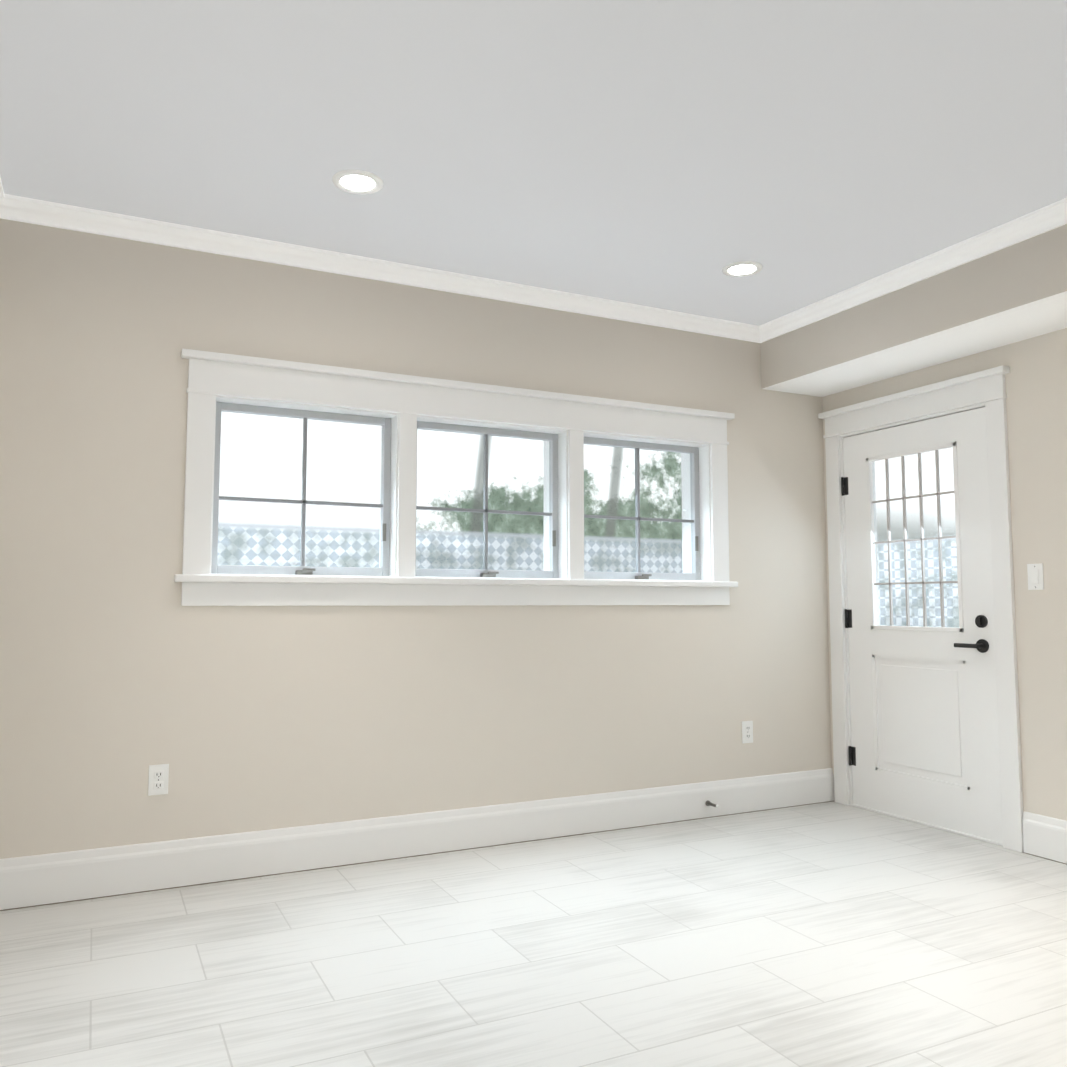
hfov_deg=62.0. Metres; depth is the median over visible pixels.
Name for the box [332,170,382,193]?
recessed light
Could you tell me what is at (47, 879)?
baseboard
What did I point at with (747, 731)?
outlet
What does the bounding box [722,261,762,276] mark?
recessed light
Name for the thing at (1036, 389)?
wall
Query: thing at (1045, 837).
baseboard
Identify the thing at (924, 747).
door
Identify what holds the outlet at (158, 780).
attached to the wall at (122, 669)
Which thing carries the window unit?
in the wall at (122, 669)
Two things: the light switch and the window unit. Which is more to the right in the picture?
the light switch
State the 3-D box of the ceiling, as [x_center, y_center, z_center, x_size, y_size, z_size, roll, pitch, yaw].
[0.902,-1.432,2.062,4.670,0.120,5.450,2,-5,-26]
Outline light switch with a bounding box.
[1027,563,1043,589]
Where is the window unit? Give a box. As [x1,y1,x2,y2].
[174,349,737,605]
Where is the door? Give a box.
[841,407,1002,842]
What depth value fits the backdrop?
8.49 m
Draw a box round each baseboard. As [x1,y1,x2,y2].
[0,768,834,910]
[1023,811,1066,864]
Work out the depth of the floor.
2.76 m
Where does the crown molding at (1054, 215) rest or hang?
attached to the soffit beam
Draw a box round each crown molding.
[0,177,7,219]
[8,194,763,342]
[760,198,1066,341]
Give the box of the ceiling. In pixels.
[0,0,1066,325]
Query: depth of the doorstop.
4.55 m
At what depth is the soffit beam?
4.05 m
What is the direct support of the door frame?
attached to the wall at (1036, 389)
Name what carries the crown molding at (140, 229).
attached to the wall at (122, 669)
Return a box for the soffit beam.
[760,224,1066,396]
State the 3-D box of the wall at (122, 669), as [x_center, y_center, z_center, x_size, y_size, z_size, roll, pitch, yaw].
[-0.247,0.123,4.279,4.670,2.635,0.250,2,-5,-26]
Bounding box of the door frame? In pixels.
[818,365,1023,852]
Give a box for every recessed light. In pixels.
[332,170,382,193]
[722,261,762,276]
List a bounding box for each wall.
[0,219,831,858]
[822,328,1066,820]
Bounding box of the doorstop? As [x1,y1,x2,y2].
[705,800,719,808]
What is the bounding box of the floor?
[0,801,1066,1066]
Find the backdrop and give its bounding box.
[217,411,958,627]
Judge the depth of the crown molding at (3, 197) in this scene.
3.34 m
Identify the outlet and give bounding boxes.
[148,764,168,795]
[742,721,752,742]

